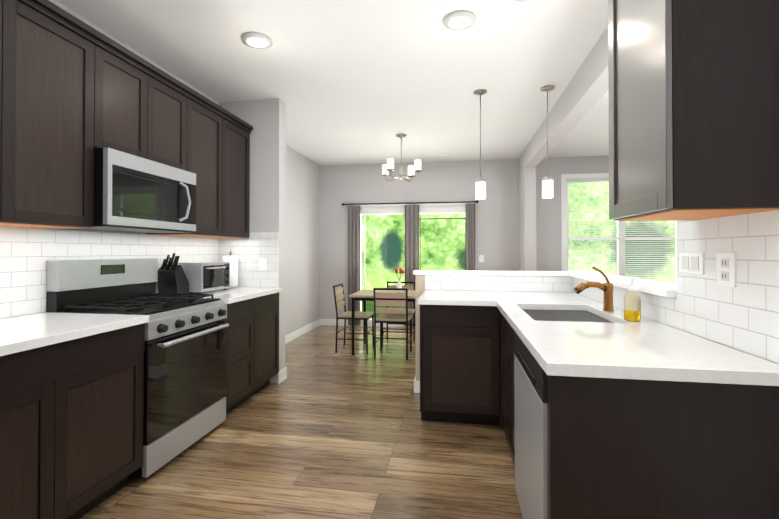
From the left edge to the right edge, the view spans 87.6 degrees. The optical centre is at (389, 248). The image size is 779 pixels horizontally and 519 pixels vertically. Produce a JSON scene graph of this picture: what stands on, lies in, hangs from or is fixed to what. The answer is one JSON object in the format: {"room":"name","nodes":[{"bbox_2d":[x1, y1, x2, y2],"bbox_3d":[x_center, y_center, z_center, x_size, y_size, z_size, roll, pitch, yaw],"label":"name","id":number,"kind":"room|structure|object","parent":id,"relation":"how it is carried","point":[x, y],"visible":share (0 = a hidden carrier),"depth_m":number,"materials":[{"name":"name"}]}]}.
{"room":"dining room and kitchen","nodes":[
{"label":"dining room and kitchen","id":0,"kind":"room"},
{"bbox_2d":[0,0,319,335],"bbox_3d":[-1.992,-0.084,2.506,0.150,2.720,9.300,0,0,9],"label":"wall","id":1,"kind":"structure","parent":0,"point":[302,268],"depth_m":6.04,"materials":[{"name":"grey paint"}]},
{"bbox_2d":[0,0,23,227],"bbox_3d":[-1.895,-0.636,1.577,0.337,1.038,0.569,0,0,9],"label":"upper cabinet","id":2,"kind":"object","parent":1,"relation":"attached to","point":[11,11],"depth_m":1.81,"materials":[{"name":"brown wood"}]},
{"bbox_2d":[20,0,107,228],"bbox_3d":[-1.822,-0.632,2.027,0.337,1.038,0.577,0,0,9],"label":"upper cabinet","id":3,"kind":"object","parent":1,"relation":"attached to","point":[74,91],"depth_m":2.04,"materials":[{"name":"brown wood"}]},
{"bbox_2d":[0,227,218,317],"bbox_3d":[-1.890,0.127,2.640,0.008,0.470,2.700,0,0,9],"label":"wall tile","id":4,"kind":"structure","parent":1,"relation":"attached to","point":[26,254],"depth_m":2.34,"materials":[{"name":"white tile"}]},
{"bbox_2d":[108,44,159,161],"bbox_3d":[-1.749,-0.851,2.476,0.337,0.593,0.446,0,0,9],"label":"upper cabinet","id":5,"kind":"object","parent":1,"relation":"attached to","point":[133,88],"depth_m":2.49,"materials":[{"name":"brown wood"}]},
{"bbox_2d":[65,147,195,232],"bbox_3d":[-1.655,-0.331,2.623,0.471,0.432,0.765,0,0,9],"label":"microwave","id":6,"kind":"object","parent":5,"relation":"attached to","point":[134,194],"visible":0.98,"depth_m":2.46,"materials":[{"name":"silver metal"}]},
{"bbox_2d":[156,76,191,170],"bbox_3d":[-1.696,-0.849,2.801,0.337,0.593,0.446,0,0,9],"label":"upper cabinet","id":7,"kind":"object","parent":1,"relation":"attached to","point":[174,110],"depth_m":2.86,"materials":[{"name":"brown wood"}]},
{"bbox_2d":[146,96,227,237],"bbox_3d":[-1.622,-0.622,3.247,0.337,1.038,0.580,0,0,9],"label":"upper cabinet","id":8,"kind":"object","parent":1,"relation":"attached to","point":[209,162],"depth_m":3.28,"materials":[{"name":"brown wood"}]},
{"bbox_2d":[228,116,251,237],"bbox_3d":[-1.553,-0.619,3.675,0.337,1.038,0.521,0,0,9],"label":"upper cabinet","id":9,"kind":"object","parent":1,"relation":"attached to","point":[238,134],"depth_m":3.72,"materials":[{"name":"brown wood"}]},
{"bbox_2d":[285,319,320,343],"bbox_3d":[-1.414,1.246,5.517,0.017,0.110,2.850,0,0,9],"label":"baseboard","id":10,"kind":"structure","parent":1,"relation":"attached to","point":[307,328],"depth_m":6.12,"materials":[{"name":"white"}]},
{"bbox_2d":[219,98,285,382],"bbox_3d":[-1.353,-0.071,3.998,0.630,2.720,0.150,0,0,9],"label":"wall","id":11,"kind":"structure","parent":0,"point":[265,119],"depth_m":3.91,"materials":[{"name":"grey paint"}]},
{"bbox_2d":[218,232,278,286],"bbox_3d":[-1.362,0.110,3.917,0.622,0.525,0.008,0,0,9],"label":"wall tiles","id":12,"kind":"structure","parent":11,"relation":"attached to","point":[252,249],"depth_m":3.90,"materials":[{"name":"white tile"}]},
{"bbox_2d":[259,258,266,270],"bbox_3d":[-1.214,0.157,3.885,0.080,0.120,0.006,0,0,9],"label":"electrical outlet plate","id":13,"kind":"object","parent":11,"relation":"attached to","point":[262,261],"depth_m":3.88,"materials":[{"name":"white plastic"}]},
{"bbox_2d":[278,367,286,380],"bbox_3d":[-1.320,1.234,4.052,0.614,0.110,0.038,0,0,9],"label":"baseboard","id":14,"kind":"structure","parent":11,"relation":"attached to","point":[282,375],"depth_m":3.94,"materials":[{"name":"white wood"}]},
{"bbox_2d":[79,325,522,518],"bbox_3d":[1.768,1.296,1.881,7.770,0.050,9.300,0,0,9],"label":"floor","id":15,"kind":"structure","parent":0,"point":[323,430],"depth_m":2.48,"materials":[{"name":"brown wood"}]},
{"bbox_2d":[0,339,75,518],"bbox_3d":[-1.743,0.830,1.533,0.628,0.876,0.550,0,0,9],"label":"base cabinet","id":16,"kind":"object","parent":15,"relation":"on","point":[71,410],"depth_m":1.63,"materials":[{"name":"brown wood"}]},
{"bbox_2d":[0,312,148,358],"bbox_3d":[-1.694,0.375,1.748,0.658,0.038,0.983,0,0,9],"label":"countertop","id":17,"kind":"structure","parent":16,"relation":"on","point":[45,329],"depth_m":1.85,"materials":[{"name":"white stone"}]},
{"bbox_2d":[72,323,144,518],"bbox_3d":[-1.673,0.834,1.960,0.628,0.876,0.550,0,0,9],"label":"base cabinet","id":18,"kind":"object","parent":15,"relation":"on","point":[110,365],"depth_m":1.96,"materials":[{"name":"brown wood"}]},
{"bbox_2d":[46,258,228,478],"bbox_3d":[-1.531,0.659,2.610,0.701,1.175,0.765,0,0,9],"label":"gas range","id":19,"kind":"object","parent":15,"relation":"on","point":[185,376],"visible":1,"depth_m":2.48,"materials":[{"name":"silver metal"}]},
{"bbox_2d":[224,299,259,413],"bbox_3d":[-1.465,0.844,3.237,0.628,0.876,0.488,0,0,9],"label":"base cabinet","id":20,"kind":"object","parent":15,"relation":"on","point":[243,319],"depth_m":3.21,"materials":[{"name":"brown wood"}]},
{"bbox_2d":[184,287,281,302],"bbox_3d":[-1.415,0.389,3.452,0.658,0.038,0.920,0,0,9],"label":"countertop","id":21,"kind":"structure","parent":20,"relation":"on","point":[230,295],"depth_m":3.38,"materials":[{"name":"white stone"}]},
{"bbox_2d":[158,253,188,293],"bbox_3d":[-1.694,0.202,3.177,0.160,0.330,0.165,0,0,9],"label":"knife block","id":22,"kind":"object","parent":21,"relation":"on","point":[172,278],"visible":0.98,"depth_m":3.12,"materials":[{"name":"black wood"}]},
{"bbox_2d":[172,262,229,293],"bbox_3d":[-1.583,0.245,3.465,0.307,0.250,0.410,0,0,9],"label":"toaster oven","id":23,"kind":"object","parent":21,"relation":"on","point":[205,276],"visible":0.83,"depth_m":3.31,"materials":[{"name":"silver metal"}]},
{"bbox_2d":[223,252,238,287],"bbox_3d":[-1.505,0.203,3.843,0.150,0.340,0.150,0,0,9],"label":"paper towel holder","id":24,"kind":"object","parent":21,"relation":"on","point":[233,260],"visible":0.69,"depth_m":3.79,"materials":[{"name":"white paper"}]},
{"bbox_2d":[260,291,279,389],"bbox_3d":[-1.396,0.848,3.663,0.628,0.876,0.490,0,0,9],"label":"base cabinet","id":25,"kind":"object","parent":15,"relation":"on","point":[269,304],"depth_m":3.67,"materials":[{"name":"brown wood"}]},
{"bbox_2d":[333,283,373,353],"bbox_3d":[-0.449,0.884,5.205,0.456,0.830,0.406,0,0,9],"label":"dining chair","id":26,"kind":"object","parent":15,"relation":"on","point":[359,315],"visible":0.96,"depth_m":5.12,"materials":[{"name":"brown wood"}]},
{"bbox_2d":[349,290,415,354],"bbox_3d":[0.084,0.933,5.158,1.050,0.730,0.720,0,0,9],"label":"dining table","id":27,"kind":"object","parent":15,"relation":"on","point":[364,296],"visible":0.56,"depth_m":4.91,"materials":[{"name":"beige wood"}]},
{"bbox_2d":[394,268,404,292],"bbox_3d":[0.128,0.410,5.197,0.140,0.315,0.136,0,0,9],"label":"flower vase","id":28,"kind":"object","parent":27,"relation":"on","point":[399,285],"visible":0.94,"depth_m":5.17,"materials":[{"name":"white plastic"}]},
{"bbox_2d":[373,288,411,359],"bbox_3d":[0.046,0.881,4.924,0.406,0.830,0.456,0,0,9],"label":"dining chair","id":29,"kind":"object","parent":15,"relation":"on","point":[392,316],"visible":1,"depth_m":4.74,"materials":[{"name":"brown wood"}]},
{"bbox_2d":[381,281,414,346],"bbox_3d":[0.127,0.886,5.514,0.406,0.830,0.456,0,0,9],"label":"dining chair","id":30,"kind":"object","parent":15,"relation":"on","point":[411,311],"visible":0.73,"depth_m":5.66,"materials":[{"name":"black metal"}]},
{"bbox_2d":[514,331,547,518],"bbox_3d":[0.850,0.833,1.606,0.604,0.872,0.655,0,0,9],"label":"dishwasher","id":31,"kind":"object","parent":15,"relation":"on","point":[530,432],"visible":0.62,"depth_m":1.55,"materials":[{"name":"silver metal"}]},
{"bbox_2d":[418,290,778,518],"bbox_3d":[0.739,0.818,2.359,1.235,0.914,2.295,0,0,9],"label":"base cabinet","id":32,"kind":"object","parent":15,"relation":"on","point":[647,418],"visible":0.81,"depth_m":1.26,"materials":[{"name":"brown wood"}]},
{"bbox_2d":[573,266,613,311],"bbox_3d":[1.169,0.232,2.324,0.226,0.256,0.056,0,0,-3],"label":"faucet","id":33,"kind":"object","parent":32,"relation":"on","point":[607,288],"visible":1,"depth_m":2.31,"materials":[{"name":"brown metal"}]},
{"bbox_2d":[622,278,640,321],"bbox_3d":[1.188,0.251,1.994,0.081,0.212,0.071,0,0,9],"label":"soap bottle","id":34,"kind":"object","parent":32,"relation":"on","point":[632,305],"visible":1,"depth_m":1.97,"materials":[{"name":"yellow"}]},
{"bbox_2d":[57,0,608,165],"bbox_3d":[1.768,-1.474,1.904,7.770,0.050,9.300,0,0,9],"label":"ceiling","id":35,"kind":"structure","parent":0,"point":[352,82],"depth_m":3.18,"materials":[{"name":"white paint"}]},
{"bbox_2d":[241,32,272,48],"bbox_3d":[-0.916,-1.429,2.808,0.208,0.020,0.208,0,0,9],"label":"recessed light","id":36,"kind":"object","parent":35,"relation":"in","point":[256,40],"visible":0.98,"depth_m":2.78,"materials":[{"name":"white"}]},
{"bbox_2d":[382,133,420,181],"bbox_3d":[0.147,-1.139,5.094,0.429,0.565,0.429,0,0,-11],"label":"chandelier","id":37,"kind":"object","parent":35,"relation":"hanging from","point":[389,166],"visible":1,"depth_m":5.07,"materials":[{"name":"white glass"}]},
{"bbox_2d":[427,153,446,155],"bbox_3d":[0.722,-1.409,6.137,0.300,0.007,0.120,0,0,9],"label":"ceiling vent","id":38,"kind":"object","parent":35,"relation":"in","point":[444,154],"visible":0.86,"depth_m":6.10,"materials":[{"name":"white"}]},
{"bbox_2d":[443,11,475,30],"bbox_3d":[0.443,-1.431,2.566,0.208,0.020,0.208,0,0,9],"label":"recessed light","id":39,"kind":"object","parent":35,"relation":"in","point":[459,20],"visible":0.96,"depth_m":2.54,"materials":[{"name":"white plastic"}]},
{"bbox_2d":[474,89,486,199],"bbox_3d":[0.832,-0.941,3.714,0.120,0.984,0.120,0,0,9],"label":"pendant light","id":40,"kind":"object","parent":35,"relation":"hanging from","point":[480,188],"visible":0.98,"depth_m":3.68,"materials":[{"name":"white glass"}]},
{"bbox_2d":[540,85,554,197],"bbox_3d":[1.412,-0.942,3.629,0.120,0.984,0.120,0,0,9],"label":"pendant light","id":41,"kind":"object","parent":35,"relation":"hanging from","point":[547,186],"visible":1,"depth_m":3.60,"materials":[{"name":"white glass"}]},
{"bbox_2d":[320,156,608,319],"bbox_3d":[2.579,-0.051,6.395,7.620,2.720,0.150,0,0,9],"label":"wall","id":42,"kind":"structure","parent":0,"point":[496,227],"depth_m":6.55,"materials":[{"name":"grey paint"}]},
{"bbox_2d":[321,319,351,325],"bbox_3d":[-0.878,1.258,6.866,0.580,0.110,0.014,0,0,9],"label":"baseboard","id":43,"kind":"structure","parent":42,"relation":"attached to","point":[328,322],"depth_m":6.87,"materials":[{"name":"white"}]},
{"bbox_2d":[342,200,478,205],"bbox_3d":[0.308,-0.734,6.639,2.248,0.050,0.086,0,0,9],"label":"curtain rod","id":44,"kind":"object","parent":42,"relation":"attached to","point":[477,201],"visible":1,"depth_m":6.60,"materials":[{"name":"black metal"}]},
{"bbox_2d":[348,205,359,325],"bbox_3d":[-0.588,0.287,6.756,0.210,1.990,0.066,0,0,9],"label":"curtain","id":45,"kind":"object","parent":44,"relation":"hanging from","point":[353,249],"visible":0.94,"depth_m":6.76,"materials":[{"name":"grey fabric"}]},
{"bbox_2d":[405,204,418,326],"bbox_3d":[0.364,0.285,6.600,0.240,1.990,0.066,0,0,9],"label":"curtain","id":46,"kind":"object","parent":44,"relation":"hanging from","point":[411,238],"visible":0.67,"depth_m":6.60,"materials":[{"name":"grey fabric"}]},
{"bbox_2d":[466,203,474,269],"bbox_3d":[1.287,0.284,6.449,0.150,1.990,0.066,0,0,9],"label":"curtain","id":47,"kind":"object","parent":44,"relation":"hanging from","point":[470,236],"visible":0.62,"depth_m":6.45,"materials":[{"name":"grey fabric"}]},
{"bbox_2d":[354,203,471,327],"bbox_3d":[0.384,0.286,6.720,1.980,2.050,0.112,0,0,9],"label":"patio doors","id":48,"kind":"structure","parent":42,"relation":"in","point":[424,208],"depth_m":6.75,"materials":[{"name":"white"}]},
{"bbox_2d":[479,255,483,261],"bbox_3d":[1.471,0.167,6.496,0.080,0.115,0.005,0,0,9],"label":"electrical outlet plate","id":49,"kind":"object","parent":42,"relation":"attached to","point":[481,257],"depth_m":6.49,"materials":[{"name":"white plastic"}]},
{"bbox_2d":[518,150,535,270],"bbox_3d":[2.057,-0.054,6.080,0.150,2.720,0.640,0,0,9],"label":"column","id":50,"kind":"structure","parent":42,"relation":"attached to","point":[526,218],"depth_m":5.78,"materials":[{"name":"grey paint"}]},
{"bbox_2d":[561,173,676,283],"bbox_3d":[3.550,-0.136,6.197,1.780,2.025,0.150,0,0,9],"label":"living room window","id":51,"kind":"structure","parent":42,"relation":"in","point":[564,241],"depth_m":6.28,"materials":[{"name":"white"}]},
{"bbox_2d":[566,178,676,283],"bbox_3d":[3.547,-0.158,6.178,1.620,1.841,0.028,0,0,9],"label":"window blinds","id":52,"kind":"object","parent":51,"relation":"attached to","point":[583,179],"visible":0.46,"depth_m":6.21,"materials":[{"name":"white plastic"}]},
{"bbox_2d":[416,275,573,380],"bbox_3d":[0.898,0.760,3.567,1.330,1.050,0.120,0,0,9],"label":"wall","id":53,"kind":"structure","parent":0,"point":[420,284],"depth_m":3.61,"materials":[{"name":"beige paint"}]},
{"bbox_2d":[414,376,419,389],"bbox_3d":[0.976,1.230,3.619,1.494,0.110,0.014,0,0,9],"label":"baseboard","id":54,"kind":"structure","parent":53,"relation":"attached to","point":[416,383],"depth_m":3.60,"materials":[{"name":"white wood"}]},
{"bbox_2d":[425,275,572,291],"bbox_3d":[0.926,0.302,3.502,1.237,0.135,0.008,0,0,9],"label":"wall tiles","id":55,"kind":"structure","parent":53,"relation":"attached to","point":[510,283],"depth_m":3.49,"materials":[{"name":"white tile"}]},
{"bbox_2d":[525,26,608,166],"bbox_3d":[1.681,-1.303,3.788,0.150,0.260,4.026,0,0,9],"label":"header beam","id":56,"kind":"structure","parent":0,"point":[585,90],"depth_m":3.46,"materials":[{"name":"grey paint"}]},
{"bbox_2d":[679,329,778,363],"bbox_3d":[0.995,-0.108,-0.421,0.150,2.720,4.484,0,0,9],"label":"wall","id":57,"kind":"structure","parent":0,"point":[733,348],"depth_m":1.44,"materials":[{"name":"white tile"}]},
{"bbox_2d":[573,210,778,362],"bbox_3d":[1.360,0.117,2.298,0.008,0.485,2.232,0,0,9],"label":"wall tile","id":58,"kind":"structure","parent":57,"relation":"attached to","point":[743,315],"depth_m":1.46,"materials":[{"name":"white tile"}]},
{"bbox_2d":[679,253,703,273],"bbox_3d":[1.250,0.062,1.687,0.009,0.085,0.170,0,0,9],"label":"light switch","id":59,"kind":"object","parent":57,"relation":"attached to","point":[693,263],"depth_m":1.67,"materials":[{"name":"white plastic"}]},
{"bbox_2d":[608,0,778,220],"bbox_3d":[1.036,-0.670,1.461,0.368,1.110,0.557,0,0,9],"label":"upper cabinet","id":60,"kind":"object","parent":57,"relation":"attached to","point":[693,86],"visible":1,"depth_m":1.24,"materials":[{"name":"brown wood"}]},
{"bbox_2d":[716,253,735,286],"bbox_3d":[1.216,0.077,1.470,0.008,0.120,0.100,0,0,9],"label":"electrical outlet plate","id":61,"kind":"object","parent":57,"relation":"attached to","point":[725,262],"depth_m":1.46,"materials":[{"name":"white plastic"}]},
{"label":"outside","id":62,"kind":"structure","parent":0,"visible":0},
{"bbox_2d":[361,301,404,318],"bbox_3d":[2.862,1.345,8.364,15.000,0.001,3.850,0,0,9],"label":"ground","id":63,"kind":"structure","parent":62,"point":[369,307],"depth_m":9.26,"materials":[{"name":"green plant"}]},
{"bbox_2d":[362,182,674,289],"bbox_3d":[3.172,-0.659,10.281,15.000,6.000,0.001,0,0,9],"label":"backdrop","id":64,"kind":"structure","parent":62,"point":[429,253],"depth_m":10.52,"materials":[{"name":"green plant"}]},
{"bbox_3d":[1.497,0.752,2.646,0.150,1.050,1.746,0,0,9],"label":"wall","id":65,"kind":"structure","parent":0,"visible":0},
{"bbox_2d":[413,270,676,297],"bbox_3d":[0.843,0.211,2.771,1.520,0.035,1.769,0,0,9],"label":"sill","id":66,"kind":"structure","parent":65,"relation":"on","point":[663,289],"depth_m":2.96,"materials":[{"name":"white stone"}]}
]}

